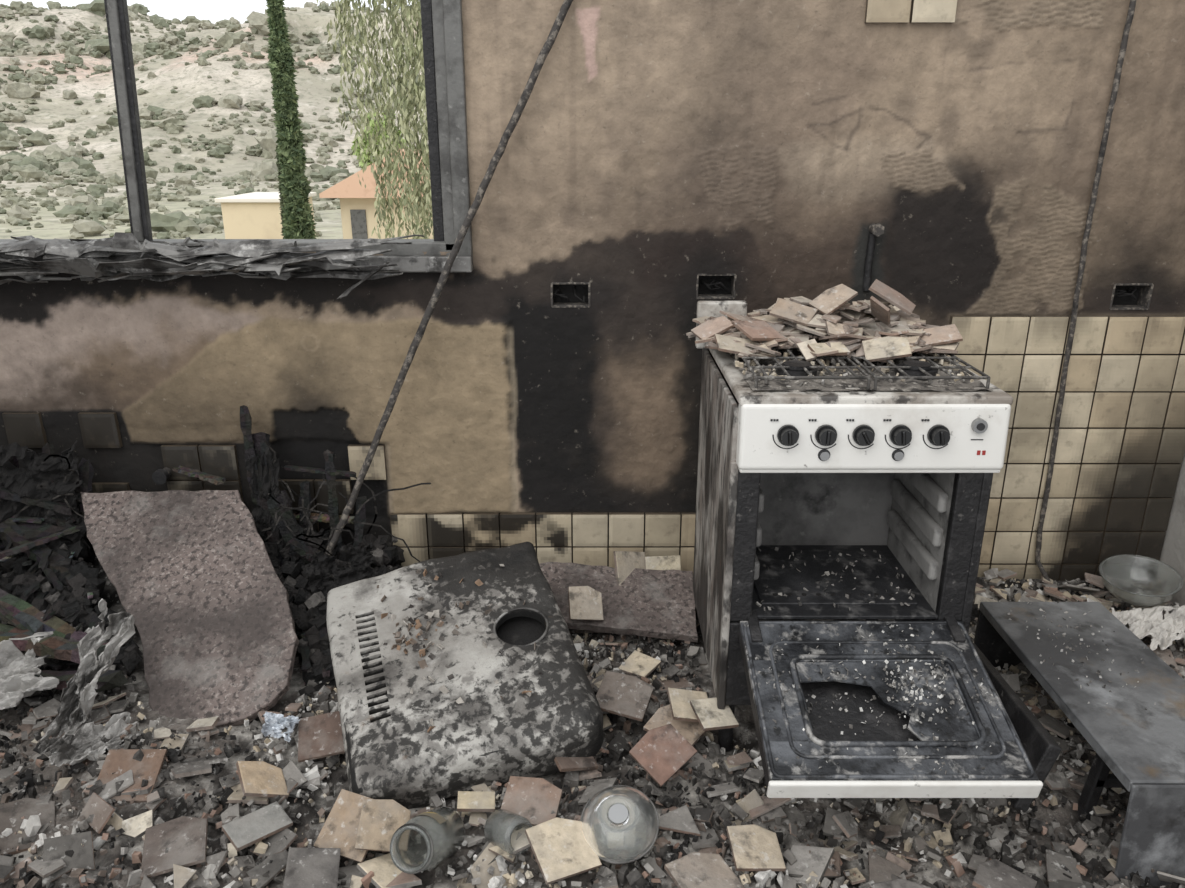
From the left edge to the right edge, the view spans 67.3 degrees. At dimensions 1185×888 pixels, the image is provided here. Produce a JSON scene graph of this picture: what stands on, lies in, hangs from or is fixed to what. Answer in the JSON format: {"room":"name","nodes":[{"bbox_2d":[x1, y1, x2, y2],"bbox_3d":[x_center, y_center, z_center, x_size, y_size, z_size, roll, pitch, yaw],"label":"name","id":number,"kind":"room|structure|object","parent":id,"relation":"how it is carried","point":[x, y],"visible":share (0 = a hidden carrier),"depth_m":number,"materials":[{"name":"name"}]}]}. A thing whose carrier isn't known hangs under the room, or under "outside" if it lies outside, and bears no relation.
{"room":"fire-damaged room","nodes":[
{"label":"fire-damaged room","id":0,"kind":"room"},
{"bbox_2d":[27,255,472,271],"bbox_3d":[-1.403,-0.517,2.553,2.115,0.045,0.035,0,19,0],"label":"window sill","id":1,"kind":"structure","parent":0,"point":[405,263],"depth_m":2.54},
{"bbox_2d":[0,547,1184,887],"bbox_3d":[-0.434,0.795,1.748,4.512,0.273,2.388,0,19,0],"label":"floor","id":2,"kind":"structure","parent":0,"point":[744,735],"depth_m":2.00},
{"bbox_2d":[390,807,464,873],"bbox_3d":[-0.331,0.798,1.794,0.101,0.157,0.187,6,20,16],"label":"glass jar","id":3,"kind":"object","parent":2,"relation":"on","point":[429,838],"visible":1,"depth_m":1.77,"materials":[{"name":"glass"}]},
{"bbox_2d":[326,542,603,808],"bbox_3d":[-0.351,0.570,2.276,0.606,0.351,0.714,-6,20,-17],"label":"appliance panel","id":4,"kind":"object","parent":2,"relation":"on","point":[453,674],"visible":0.96,"depth_m":2.14,"materials":[{"name":"metal"}]},
{"bbox_2d":[0,405,977,691],"bbox_3d":[-0.404,0.249,2.637,3.109,0.694,0.756,-3,19,-9],"label":"debris","id":5,"kind":"object","parent":2,"relation":"on","point":[51,587],"visible":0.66,"depth_m":2.57,"materials":[{"name":"brown wood"}]},
{"bbox_2d":[0,440,91,555],"bbox_3d":[-1.654,0.183,2.621,0.307,0.365,0.137,-2,19,-6],"label":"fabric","id":6,"kind":"object","parent":5,"relation":"on","point":[23,483],"visible":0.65,"depth_m":2.63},
{"bbox_2d":[81,490,298,727],"bbox_3d":[-1.114,0.407,2.495,0.408,0.394,0.929,-14,24,-35],"label":"carpet","id":7,"kind":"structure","parent":5,"relation":"on","point":[202,589],"depth_m":2.41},
{"bbox_2d":[245,447,285,549],"bbox_3d":[-0.981,0.221,2.703,0.121,0.442,0.063,3,19,10],"label":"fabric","id":8,"kind":"object","parent":5,"relation":"on","point":[257,513],"visible":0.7,"depth_m":2.67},
{"bbox_2d":[305,542,377,595],"bbox_3d":[-0.731,0.412,2.605,0.205,0.228,0.154,-7,20,-19],"label":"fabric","id":9,"kind":"object","parent":5,"relation":"on","point":[319,571],"visible":0.61,"depth_m":2.62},
{"bbox_2d":[325,0,572,554],"bbox_3d":[-0.342,-0.590,2.467,0.948,1.900,0.050,-3,19,-8],"label":"metal rod","id":10,"kind":"object","parent":5,"relation":"on","point":[552,36],"visible":0.99,"depth_m":2.49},
{"bbox_2d":[484,809,531,854],"bbox_3d":[-0.172,0.799,1.832,0.074,0.094,0.110,-16,25,-38],"label":"glass jar","id":11,"kind":"object","parent":2,"relation":"on","point":[499,827],"visible":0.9,"depth_m":1.81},
{"bbox_2d":[0,551,1184,887],"bbox_3d":[0.024,0.632,2.163,3.683,0.321,1.510,0,19,0],"label":"rubble","id":12,"kind":"object","parent":2,"relation":"on","point":[755,826],"visible":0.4,"depth_m":1.91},
{"bbox_2d":[0,631,58,709],"bbox_3d":[-1.499,0.587,2.122,0.426,0.203,0.160,-6,20,-18],"label":"metal sheet","id":13,"kind":"object","parent":12,"relation":"on","point":[18,681],"visible":1,"depth_m":2.16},
{"bbox_2d":[38,712,140,766],"bbox_3d":[-1.145,0.681,2.032,0.094,0.085,0.214,13,23,33],"label":"metal sheet","id":14,"kind":"object","parent":12,"relation":"on","point":[86,743],"visible":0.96,"depth_m":2.02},
{"bbox_2d":[261,711,300,741],"bbox_3d":[-0.731,0.662,2.088,0.089,0.058,0.065,-7,20,-19],"label":"scrap","id":15,"kind":"object","parent":12,"relation":"on","point":[275,722],"visible":1,"depth_m":2.08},
{"bbox_2d":[539,562,697,641],"bbox_3d":[0.052,0.465,2.659,0.520,0.120,0.256,2,19,5],"label":"countertop","id":16,"kind":"structure","parent":12,"relation":"on","point":[648,603],"depth_m":2.64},
{"bbox_2d":[580,785,658,863],"bbox_3d":[0.055,0.769,1.822,0.163,0.093,0.149,2,19,7],"label":"glass lid","id":17,"kind":"object","parent":12,"relation":"on","point":[620,823],"visible":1,"depth_m":1.79,"materials":[{"name":"clear glass"}]},
{"bbox_2d":[693,347,760,697],"bbox_3d":[0.335,0.186,2.293,0.066,0.755,0.586,0,19,0],"label":"panel","id":18,"kind":"object","parent":12,"relation":"on","point":[718,427],"depth_m":2.15,"materials":[{"name":"metal"}]},
{"bbox_2d":[693,349,738,569],"bbox_3d":[0.587,0.109,2.571,0.570,0.780,0.010,0,19,0],"label":"panel","id":19,"kind":"object","parent":18,"relation":"attached to","point":[734,397],"visible":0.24,"depth_m":2.47,"materials":[{"name":"metal"}]},
{"bbox_2d":[894,473,982,620],"bbox_3d":[0.836,0.186,2.293,0.072,0.755,0.586,0,19,0],"label":"panel","id":20,"kind":"object","parent":19,"relation":"attached to","point":[894,619],"depth_m":2.00,"materials":[{"name":"metal"}]},
{"bbox_2d":[725,620,937,704],"bbox_3d":[0.587,0.519,2.108,0.546,0.225,0.016,0,19,0],"label":"drawer","id":21,"kind":"object","parent":20,"relation":"attached to","point":[737,693],"visible":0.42,"depth_m":2.10,"materials":[{"name":"black metal"}]},
{"bbox_2d":[705,342,1012,405],"bbox_3d":[0.596,-0.202,2.152,0.576,0.051,0.618,0,19,0],"label":"cooktop","id":22,"kind":"object","parent":20,"relation":"on","point":[740,388],"depth_m":1.88,"materials":[{"name":"metal"}]},
{"bbox_2d":[695,301,746,348],"bbox_3d":[0.352,-0.327,2.439,0.135,0.130,0.025,0,19,0],"label":"rear splash","id":23,"kind":"object","parent":22,"relation":"attached to","point":[704,308],"visible":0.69,"depth_m":2.41,"materials":[{"name":"ceramic"}]},
{"bbox_2d":[782,360,812,370],"bbox_3d":[0.460,-0.176,2.002,0.068,0.010,0.068,0,19,0],"label":"burner cap","id":24,"kind":"object","parent":22,"relation":"on","point":[794,365],"depth_m":1.99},
{"bbox_2d":[742,341,870,378],"bbox_3d":[0.470,-0.226,2.143,0.245,0.007,0.525,0,19,0],"label":"frame","id":25,"kind":"object","parent":22,"relation":"on","point":[866,376],"visible":0.38,"depth_m":1.90,"materials":[{"name":"metal"}]},
{"bbox_2d":[752,356,767,375],"bbox_3d":[0.374,-0.226,2.143,0.006,0.006,0.520,0,19,0],"label":"bar","id":26,"kind":"object","parent":25,"relation":"attached to","point":[753,358],"visible":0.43,"depth_m":1.98,"materials":[{"name":"metal"}]},
{"bbox_2d":[773,356,790,375],"bbox_3d":[0.422,-0.226,2.143,0.006,0.006,0.520,0,19,0],"label":"bar","id":27,"kind":"object","parent":25,"relation":"attached to","point":[774,357],"visible":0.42,"depth_m":1.98,"materials":[{"name":"metal"}]},
{"bbox_2d":[744,357,845,358],"bbox_3d":[0.470,-0.200,2.067,0.240,0.006,0.006,0,19,0],"label":"crossbar","id":28,"kind":"object","parent":25,"relation":"attached to","point":[744,357],"visible":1,"depth_m":2.06,"materials":[{"name":"metal"}]},
{"bbox_2d":[785,348,812,375],"bbox_3d":[0.470,-0.226,2.143,0.006,0.006,0.520,0,19,0],"label":"bar","id":29,"kind":"object","parent":25,"relation":"attached to","point":[787,349],"visible":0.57,"depth_m":2.05,"materials":[{"name":"metal"}]},
{"bbox_2d":[751,366,856,368],"bbox_3d":[0.470,-0.171,1.982,0.240,0.006,0.006,0,19,0],"label":"crossbar","id":30,"kind":"object","parent":25,"relation":"attached to","point":[752,367],"visible":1,"depth_m":1.98,"materials":[{"name":"metal"}]},
{"bbox_2d":[815,358,834,375],"bbox_3d":[0.518,-0.226,2.143,0.006,0.006,0.520,0,19,0],"label":"bar","id":31,"kind":"object","parent":25,"relation":"attached to","point":[817,359],"visible":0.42,"depth_m":1.97,"materials":[{"name":"metal"}]},
{"bbox_2d":[809,333,857,375],"bbox_3d":[0.566,-0.226,2.143,0.006,0.006,0.520,0,19,0],"label":"bar","id":32,"kind":"object","parent":25,"relation":"attached to","point":[836,357],"visible":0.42,"depth_m":2.00,"materials":[{"name":"metal"}]},
{"bbox_2d":[686,279,979,386],"bbox_3d":[0.560,-0.294,2.173,0.643,0.173,0.594,0,19,0],"label":"tiles","id":33,"kind":"structure","parent":22,"relation":"on","point":[878,331],"depth_m":2.15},
{"bbox_2d":[729,335,992,391],"bbox_3d":[0.596,-0.205,2.156,0.512,0.012,0.560,0,19,0],"label":"ash","id":34,"kind":"object","parent":22,"relation":"on","point":[775,384],"depth_m":1.95},
{"bbox_2d":[901,360,932,370],"bbox_3d":[0.730,-0.176,2.002,0.068,0.010,0.068,0,19,0],"label":"burner cap","id":35,"kind":"object","parent":22,"relation":"on","point":[915,364],"depth_m":1.99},
{"bbox_2d":[851,354,989,378],"bbox_3d":[0.725,-0.226,2.143,0.245,0.007,0.525,0,19,0],"label":"frame","id":36,"kind":"object","parent":22,"relation":"on","point":[984,376],"visible":0.38,"depth_m":1.90,"materials":[{"name":"metal"}]},
{"bbox_2d":[853,350,886,375],"bbox_3d":[0.629,-0.226,2.143,0.006,0.006,0.520,0,19,0],"label":"bar","id":37,"kind":"object","parent":36,"relation":"attached to","point":[863,358],"visible":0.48,"depth_m":1.99,"materials":[{"name":"metal"}]},
{"bbox_2d":[886,360,909,375],"bbox_3d":[0.677,-0.226,2.143,0.006,0.006,0.520,0,19,0],"label":"bar","id":38,"kind":"object","parent":36,"relation":"attached to","point":[888,361],"visible":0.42,"depth_m":1.97,"materials":[{"name":"metal"}]},
{"bbox_2d":[855,357,955,358],"bbox_3d":[0.725,-0.200,2.067,0.240,0.006,0.006,0,19,0],"label":"crossbar","id":39,"kind":"object","parent":36,"relation":"attached to","point":[855,357],"visible":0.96,"depth_m":2.06,"materials":[{"name":"metal"}]},
{"bbox_2d":[865,366,971,368],"bbox_3d":[0.725,-0.171,1.982,0.240,0.006,0.006,0,19,0],"label":"crossbar","id":40,"kind":"object","parent":36,"relation":"attached to","point":[868,367],"visible":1,"depth_m":1.98,"materials":[{"name":"metal"}]},
{"bbox_2d":[915,352,954,375],"bbox_3d":[0.773,-0.226,2.143,0.006,0.006,0.520,0,19,0],"label":"bar","id":41,"kind":"object","parent":36,"relation":"attached to","point":[918,353],"visible":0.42,"depth_m":2.01,"materials":[{"name":"metal"}]},
{"bbox_2d":[938,354,976,375],"bbox_3d":[0.821,-0.226,2.143,0.006,0.006,0.520,0,19,0],"label":"bar","id":42,"kind":"object","parent":36,"relation":"attached to","point":[941,355],"visible":0.42,"depth_m":2.00,"materials":[{"name":"metal"}]},
{"bbox_2d":[738,467,999,472],"bbox_3d":[0.596,0.053,1.920,0.560,0.014,0.024,0,19,0],"label":"lower panel lip","id":43,"kind":"object","parent":20,"relation":"attached to","point":[740,470],"visible":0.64,"depth_m":1.91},
{"bbox_2d":[736,404,1010,469],"bbox_3d":[0.596,-0.016,1.894,0.568,0.148,0.074,0,19,0],"label":"control panel","id":44,"kind":"object","parent":20,"relation":"attached to","point":[756,447],"depth_m":1.88,"materials":[{"name":"white metal"}]},
{"bbox_2d":[777,424,798,445],"bbox_3d":[0.412,-0.018,1.875,0.045,0.045,0.008,0,19,0],"label":"skirt","id":45,"kind":"object","parent":44,"relation":"attached to","point":[788,425],"visible":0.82,"depth_m":1.87,"materials":[{"name":"black plastic"}]},
{"bbox_2d":[788,431,791,445],"bbox_3d":[0.412,-0.013,1.859,0.011,0.032,0.018,0,19,0],"label":"grip","id":46,"kind":"object","parent":44,"relation":"attached to","point":[789,432],"visible":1,"depth_m":1.85,"materials":[{"name":"black plastic"}]},
{"bbox_2d":[815,424,836,445],"bbox_3d":[0.492,-0.018,1.875,0.045,0.045,0.008,0,19,0],"label":"skirt","id":47,"kind":"object","parent":44,"relation":"attached to","point":[826,425],"visible":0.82,"depth_m":1.87,"materials":[{"name":"black plastic"}]},
{"bbox_2d":[826,431,830,445],"bbox_3d":[0.492,-0.013,1.859,0.008,0.032,0.018,1,19,0],"label":"grip","id":48,"kind":"object","parent":44,"relation":"attached to","point":[828,438],"visible":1,"depth_m":1.85,"materials":[{"name":"black plastic"}]},
{"bbox_2d":[852,425,874,445],"bbox_3d":[0.571,-0.018,1.875,0.045,0.045,0.008,0,19,0],"label":"skirt","id":49,"kind":"object","parent":44,"relation":"attached to","point":[857,428],"visible":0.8,"depth_m":1.87,"materials":[{"name":"black plastic"}]},
{"bbox_2d":[892,449,903,460],"bbox_3d":[0.649,0.024,1.890,0.026,0.026,0.012,0,19,0],"label":"ring","id":50,"kind":"object","parent":44,"relation":"attached to","point":[894,451],"depth_m":1.89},
{"bbox_2d":[889,425,911,445],"bbox_3d":[0.649,-0.018,1.875,0.045,0.045,0.008,0,19,0],"label":"skirt","id":51,"kind":"object","parent":44,"relation":"attached to","point":[893,429],"visible":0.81,"depth_m":1.87,"materials":[{"name":"black plastic"}]},
{"bbox_2d":[902,431,905,445],"bbox_3d":[0.649,-0.013,1.859,0.011,0.032,0.018,0,19,0],"label":"grip","id":52,"kind":"object","parent":44,"relation":"attached to","point":[903,432],"visible":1,"depth_m":1.85,"materials":[{"name":"black plastic"}]},
{"bbox_2d":[927,424,949,445],"bbox_3d":[0.729,-0.018,1.875,0.045,0.045,0.008,0,19,0],"label":"skirt","id":53,"kind":"object","parent":44,"relation":"attached to","point":[931,429],"visible":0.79,"depth_m":1.87,"materials":[{"name":"black plastic"}]},
{"bbox_2d":[940,431,944,445],"bbox_3d":[0.729,-0.013,1.859,0.013,0.032,0.018,0,19,0],"label":"grip","id":54,"kind":"object","parent":44,"relation":"attached to","point":[942,439],"visible":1,"depth_m":1.85,"materials":[{"name":"black plastic"}]},
{"bbox_2d":[971,418,987,433],"bbox_3d":[0.812,-0.038,1.868,0.030,0.030,0.014,0,19,0],"label":"timer button","id":55,"kind":"object","parent":44,"relation":"attached to","point":[977,421],"visible":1,"depth_m":1.86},
{"bbox_2d":[944,616,965,641],"bbox_3d":[0.825,0.416,2.037,0.024,0.033,0.098,0,19,0],"label":"hinge arm","id":56,"kind":"object","parent":20,"relation":"attached to","point":[951,622],"visible":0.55,"depth_m":2.02},
{"bbox_2d":[755,547,1020,773],"bbox_3d":[0.606,0.463,2.050,0.499,0.144,0.756,0,19,0],"label":"fragments","id":57,"kind":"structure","parent":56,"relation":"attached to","point":[827,573],"depth_m":1.89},
{"bbox_2d":[747,609,762,641],"bbox_3d":[0.370,0.416,2.037,0.024,0.033,0.098,0,19,0],"label":"hinge arm","id":58,"kind":"object","parent":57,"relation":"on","point":[753,622],"visible":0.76,"depth_m":2.02},
{"bbox_2d":[738,626,812,788],"bbox_3d":[0.393,0.548,1.894,0.105,0.137,0.419,0,19,0],"label":"door","id":59,"kind":"structure","parent":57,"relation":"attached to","point":[739,634],"depth_m":1.86,"materials":[{"name":"black metal"}]},
{"bbox_2d":[738,636,920,786],"bbox_3d":[0.597,0.562,1.903,0.515,0.009,0.425,0,34,0],"label":"door outer skin","id":60,"kind":"object","parent":59,"relation":"attached to","point":[823,729],"depth_m":1.88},
{"bbox_2d":[739,621,981,661],"bbox_3d":[0.597,0.448,2.008,0.515,0.016,0.125,0,33,0],"label":"door rail hinge","id":61,"kind":"object","parent":59,"relation":"attached to","point":[770,633],"depth_m":2.00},
{"bbox_2d":[743,621,1033,778],"bbox_3d":[0.597,0.524,1.877,0.507,0.110,0.406,0,19,0],"label":"bead","id":62,"kind":"object","parent":59,"relation":"attached to","point":[784,776],"depth_m":1.76},
{"bbox_2d":[790,654,986,746],"bbox_3d":[0.610,0.532,1.862,0.362,0.069,0.234,0,19,0],"label":"rim","id":63,"kind":"object","parent":59,"relation":"attached to","point":[983,735],"depth_m":1.84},
{"bbox_2d":[763,742,1038,780],"bbox_3d":[0.597,0.623,1.743,0.515,0.016,0.090,0,33,0],"label":"rail","id":64,"kind":"object","parent":59,"relation":"attached to","point":[787,762],"depth_m":1.73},
{"bbox_2d":[767,781,1042,797],"bbox_3d":[0.598,0.662,1.708,0.523,0.044,0.012,0,33,0],"label":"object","id":65,"kind":"object","parent":59,"relation":"attached to","point":[776,789],"depth_m":1.70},
{"bbox_2d":[769,641,1005,758],"bbox_3d":[0.605,0.529,1.870,0.428,0.083,0.303,0,19,0],"label":"rim","id":66,"kind":"object","parent":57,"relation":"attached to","point":[1001,754],"visible":1,"depth_m":1.82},
{"bbox_2d":[796,662,978,740],"bbox_3d":[0.610,0.539,1.867,0.340,0.058,0.214,0,19,0],"label":"glass","id":67,"kind":"object","parent":66,"relation":"attached to","point":[958,726],"visible":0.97,"depth_m":1.89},
{"bbox_2d":[961,473,992,631],"bbox_3d":[0.863,0.336,2.041,0.022,0.635,0.020,0,19,0],"label":"trim","id":68,"kind":"structure","parent":20,"relation":"attached to","point":[987,478],"depth_m":2.00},
{"bbox_2d":[717,460,738,709],"bbox_3d":[0.309,0.336,2.041,0.018,0.635,0.020,0,19,0],"label":"trim","id":69,"kind":"structure","parent":18,"relation":"attached to","point":[733,470],"depth_m":2.02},
{"bbox_2d":[752,545,937,618],"bbox_3d":[0.584,0.341,2.243,0.438,0.010,0.380,0,19,0],"label":"floor","id":70,"kind":"structure","parent":18,"relation":"attached to","point":[922,610],"depth_m":2.10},
{"bbox_2d":[758,473,894,544],"bbox_3d":[0.584,0.105,2.368,0.438,0.370,0.010,0,19,0],"label":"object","id":71,"kind":"object","parent":70,"relation":"attached to","point":[800,508],"visible":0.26,"depth_m":2.38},
{"bbox_2d":[754,551,916,604],"bbox_3d":[0.585,0.334,2.241,0.370,0.006,0.280,0,19,0],"label":"floor plate","id":72,"kind":"object","parent":70,"relation":"on","point":[788,579],"visible":0.76,"depth_m":2.22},
{"bbox_2d":[887,473,957,613],"bbox_3d":[0.804,0.168,2.184,0.008,0.370,0.380,0,19,0],"label":"panel","id":73,"kind":"object","parent":70,"relation":"attached to","point":[929,588],"visible":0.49,"depth_m":2.14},
{"bbox_2d":[887,510,938,579],"bbox_3d":[0.791,0.245,2.210,0.023,0.048,0.320,0,19,0],"label":"rib","id":74,"kind":"object","parent":73,"relation":"attached to","point":[906,536],"visible":1,"depth_m":2.17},
{"bbox_2d":[891,479,942,546],"bbox_3d":[0.791,0.164,2.182,0.023,0.048,0.320,0,19,0],"label":"rib","id":75,"kind":"object","parent":73,"relation":"attached to","point":[923,520],"visible":1,"depth_m":2.14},
{"bbox_2d":[903,473,947,512],"bbox_3d":[0.791,0.084,2.155,0.023,0.048,0.320,0,19,0],"label":"rib","id":76,"kind":"object","parent":73,"relation":"attached to","point":[937,497],"visible":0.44,"depth_m":2.06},
{"bbox_2d":[973,643,1061,811],"bbox_3d":[0.935,0.637,2.081,0.081,0.212,0.514,1,19,3],"label":"metal strip","id":77,"kind":"object","parent":12,"relation":"on","point":[1042,750],"visible":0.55,"depth_m":1.90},
{"bbox_2d":[974,602,1184,885],"bbox_3d":[1.222,0.666,2.123,0.325,0.259,0.744,0,19,0],"label":"metal bench","id":78,"kind":"object","parent":12,"relation":"on","point":[1127,703],"visible":0.97,"depth_m":2.00,"materials":[{"name":"metal"}]},
{"bbox_2d":[1099,554,1182,606],"bbox_3d":[1.657,0.425,2.701,0.217,0.101,0.220,-16,25,-39],"label":"glass bowl","id":79,"kind":"object","parent":12,"relation":"on","point":[1137,580],"visible":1,"depth_m":2.74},
{"bbox_2d":[1111,604,1184,650],"bbox_3d":[1.661,0.517,2.577,0.306,0.062,0.178,-6,20,-16],"label":"plastic","id":80,"kind":"object","parent":12,"relation":"on","point":[1149,622],"visible":0.94,"depth_m":2.58,"materials":[{"name":"white plastic"}]},
{"bbox_2d":[718,705,734,751],"bbox_3d":[0.330,0.693,2.195,0.036,0.160,0.036,0,19,0],"label":"leg","id":81,"kind":"object","parent":2,"relation":"on","point":[725,736],"visible":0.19,"depth_m":2.19,"materials":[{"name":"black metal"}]},
{"bbox_2d":[0,0,1184,566],"bbox_3d":[-0.438,-0.583,2.548,4.524,2.444,0.035,0,19,0],"label":"wall","id":82,"kind":"structure","parent":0,"point":[655,146],"depth_m":2.56,"materials":[{"name":"brown paint"}]},
{"bbox_2d":[1160,453,1184,606],"bbox_3d":[1.890,-0.127,1.215,0.120,2.450,3.180,0,19,0],"label":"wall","id":83,"kind":"structure","parent":0,"point":[1173,550],"depth_m":2.78,"materials":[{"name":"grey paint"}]},
{"bbox_3d":[-0.400,-0.594,2.646,4.600,2.500,0.170,0,19,0],"label":"wall","id":84,"kind":"structure","parent":0,"visible":0},
{"bbox_2d":[104,0,152,240],"bbox_3d":[-1.270,-1.083,2.393,0.107,1.151,0.030,0,19,0],"label":"mullion","id":85,"kind":"object","parent":84,"relation":"attached to","point":[122,4],"visible":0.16,"depth_m":2.45,"materials":[{"name":"black metal"}]},
{"bbox_2d":[107,0,143,244],"bbox_3d":[-1.271,-1.077,2.376,0.026,1.150,0.015,3,19,-1],"label":"mullion lip","id":86,"kind":"object","parent":85,"relation":"attached to","point":[112,5],"depth_m":2.43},
{"bbox_2d":[0,232,424,298],"bbox_3d":[-1.351,-0.499,2.492,1.771,0.187,0.174,0,19,0],"label":"window blind","id":87,"kind":"object","parent":84,"relation":"attached to","point":[119,256],"visible":1,"depth_m":2.46,"materials":[{"name":"metal"}]},
{"bbox_2d":[0,239,452,254],"bbox_3d":[-1.403,-0.574,2.605,2.115,0.040,0.100,0,19,0],"label":"sill","id":88,"kind":"structure","parent":84,"relation":"attached to","point":[418,246],"depth_m":2.56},
{"bbox_2d":[420,0,472,264],"bbox_3d":[-0.404,-1.086,2.416,0.117,1.180,0.125,0,19,0],"label":"window frame","id":89,"kind":"structure","parent":84,"relation":"attached to","point":[452,9],"depth_m":2.44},
{"bbox_2d":[551,282,589,307],"bbox_3d":[-0.070,-0.444,2.626,0.127,0.074,0.060,0,19,0],"label":"wall box","id":90,"kind":"object","parent":84,"relation":"attached to","point":[563,294],"visible":0.87,"depth_m":2.64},
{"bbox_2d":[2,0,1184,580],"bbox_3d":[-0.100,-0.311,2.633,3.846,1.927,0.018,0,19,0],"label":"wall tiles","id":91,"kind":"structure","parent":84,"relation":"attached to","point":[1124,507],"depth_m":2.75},
{"bbox_2d":[152,467,171,483],"bbox_3d":[-1.320,0.092,2.742,0.044,0.044,0.065,0,19,0],"label":"pipe stub","id":92,"kind":"object","parent":91,"relation":"attached to","point":[160,476],"visible":0.98,"depth_m":2.71,"materials":[{"name":"black metal"}]},
{"bbox_2d":[696,274,736,298],"bbox_3d":[0.360,-0.468,2.618,0.116,0.074,0.060,0,19,0],"label":"wall box","id":93,"kind":"object","parent":84,"relation":"attached to","point":[707,286],"visible":0.79,"depth_m":2.63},
{"bbox_2d":[863,223,883,290],"bbox_3d":[0.800,-0.532,2.541,0.032,0.193,0.055,0,19,0],"label":"pipe stub","id":94,"kind":"object","parent":84,"relation":"attached to","point":[877,229],"visible":0.98,"depth_m":2.54,"materials":[{"name":"black metal"}]},
{"bbox_2d":[1035,0,1136,581],"bbox_3d":[1.431,-0.564,2.510,0.091,2.142,0.029,14,23,35],"label":"hanging cable","id":95,"kind":"object","parent":84,"relation":"attached to","point":[1132,4],"visible":0.99,"depth_m":2.55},
{"bbox_2d":[1109,283,1153,309],"bbox_3d":[1.575,-0.440,2.628,0.116,0.078,0.060,0,19,0],"label":"wall box","id":96,"kind":"object","parent":84,"relation":"attached to","point":[1127,296],"visible":0.73,"depth_m":2.63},
{"bbox_3d":[-0.440,1.060,1.560,4.560,0.080,3.060,0,19,0],"label":"floor","id":97,"kind":"structure","parent":0,"visible":0},
{"bbox_2d":[27,599,134,764],"bbox_3d":[-1.215,0.595,2.107,0.115,0.392,0.307,12,22,31],"label":"metal sheet","id":98,"kind":"object","parent":97,"relation":"on","point":[77,700],"visible":0.76,"depth_m":2.12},
{"bbox_3d":[0.364,0.168,2.184,0.008,0.370,0.380,0,19,0],"label":"cavity","id":99,"kind":"object","parent":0,"visible":0},
{"bbox_2d":[754,555,759,579],"bbox_3d":[0.377,0.245,2.210,0.022,0.048,0.320,0,19,0],"label":"rib","id":100,"kind":"object","parent":99,"relation":"attached to","point":[757,564],"visible":0.21,"depth_m":2.06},
{"bbox_2d":[756,522,761,546],"bbox_3d":[0.377,0.164,2.182,0.022,0.048,0.320,0,19,0],"label":"rib","id":101,"kind":"object","parent":99,"relation":"attached to","point":[759,530],"visible":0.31,"depth_m":2.03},
{"bbox_2d":[758,488,763,512],"bbox_3d":[0.377,0.084,2.155,0.022,0.048,0.320,0,19,0],"label":"rib","id":102,"kind":"object","parent":99,"relation":"attached to","point":[761,496],"visible":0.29,"depth_m":2.00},
{"label":"outside","id":103,"kind":"structure","parent":0,"visible":0},
{"bbox_2d":[0,7,427,238],"bbox_3d":[-70.000,-61.734,154.943,380.000,21.739,326.800,0,19,0],"label":"hillside","id":104,"kind":"structure","parent":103,"point":[314,91],"depth_m":85.85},
{"bbox_2d":[0,0,420,238],"bbox_3d":[-64.733,-40.849,94.000,120.194,23.139,152.595,0,19,0],"label":"shrubs","id":105,"kind":"object","parent":104,"relation":"on","point":[46,165],"visible":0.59,"depth_m":75.01,"materials":[{"name":"green plant"}]},
{"bbox_2d":[214,192,316,238],"bbox_3d":[-8.350,-5.628,23.180,1.700,1.650,2.700,0,19,0],"label":"outbuilding","id":106,"kind":"structure","parent":104,"relation":"on","point":[254,215],"depth_m":21.91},
{"bbox_2d":[275,146,285,238],"bbox_3d":[-6.142,-4.459,17.825,0.303,2.926,0.315,17,25,40],"label":"cypress tree","id":107,"kind":"object","parent":104,"relation":"on","point":[281,196],"visible":0.13,"depth_m":17.62,"materials":[{"name":"green plant"}]},
{"bbox_2d":[265,0,317,238],"bbox_3d":[-5.783,-6.138,16.919,0.700,6.690,0.689,10,22,27],"label":"cypress tree","id":108,"kind":"object","parent":104,"relation":"on","point":[297,217],"visible":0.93,"depth_m":16.88,"materials":[{"name":"green plant"}]},
{"bbox_2d":[316,0,433,238],"bbox_3d":[-2.283,-4.466,12.261,2.377,6.562,2.088,6,20,16],"label":"tree","id":109,"kind":"object","parent":104,"relation":"on","point":[413,54],"visible":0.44,"depth_m":11.86,"materials":[{"name":"green plant"}]},
{"bbox_2d":[350,112,406,169],"bbox_3d":[-5.413,-6.625,23.099,1.489,3.788,1.289,-2,19,-6],"label":"shrub","id":110,"kind":"object","parent":104,"relation":"on","point":[357,153],"visible":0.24,"depth_m":22.50,"materials":[{"name":"green plant"}]},
{"bbox_2d":[340,198,433,238],"bbox_3d":[-3.650,-4.466,19.191,2.700,2.050,2.800,0,19,0],"label":"wall","id":111,"kind":"structure","parent":104,"relation":"on","point":[346,204],"depth_m":17.70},
{"bbox_2d":[350,210,367,238],"bbox_3d":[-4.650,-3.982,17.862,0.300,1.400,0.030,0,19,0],"label":"doorway","id":112,"kind":"structure","parent":111,"relation":"in","point":[358,217],"depth_m":17.71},
{"bbox_2d":[319,148,428,197],"bbox_3d":[-3.700,-5.762,18.745,3.200,0.910,3.400,0,19,0],"label":"roof","id":113,"kind":"structure","parent":111,"relation":"on","point":[350,187],"depth_m":17.22,"materials":[{"name":"tile"}]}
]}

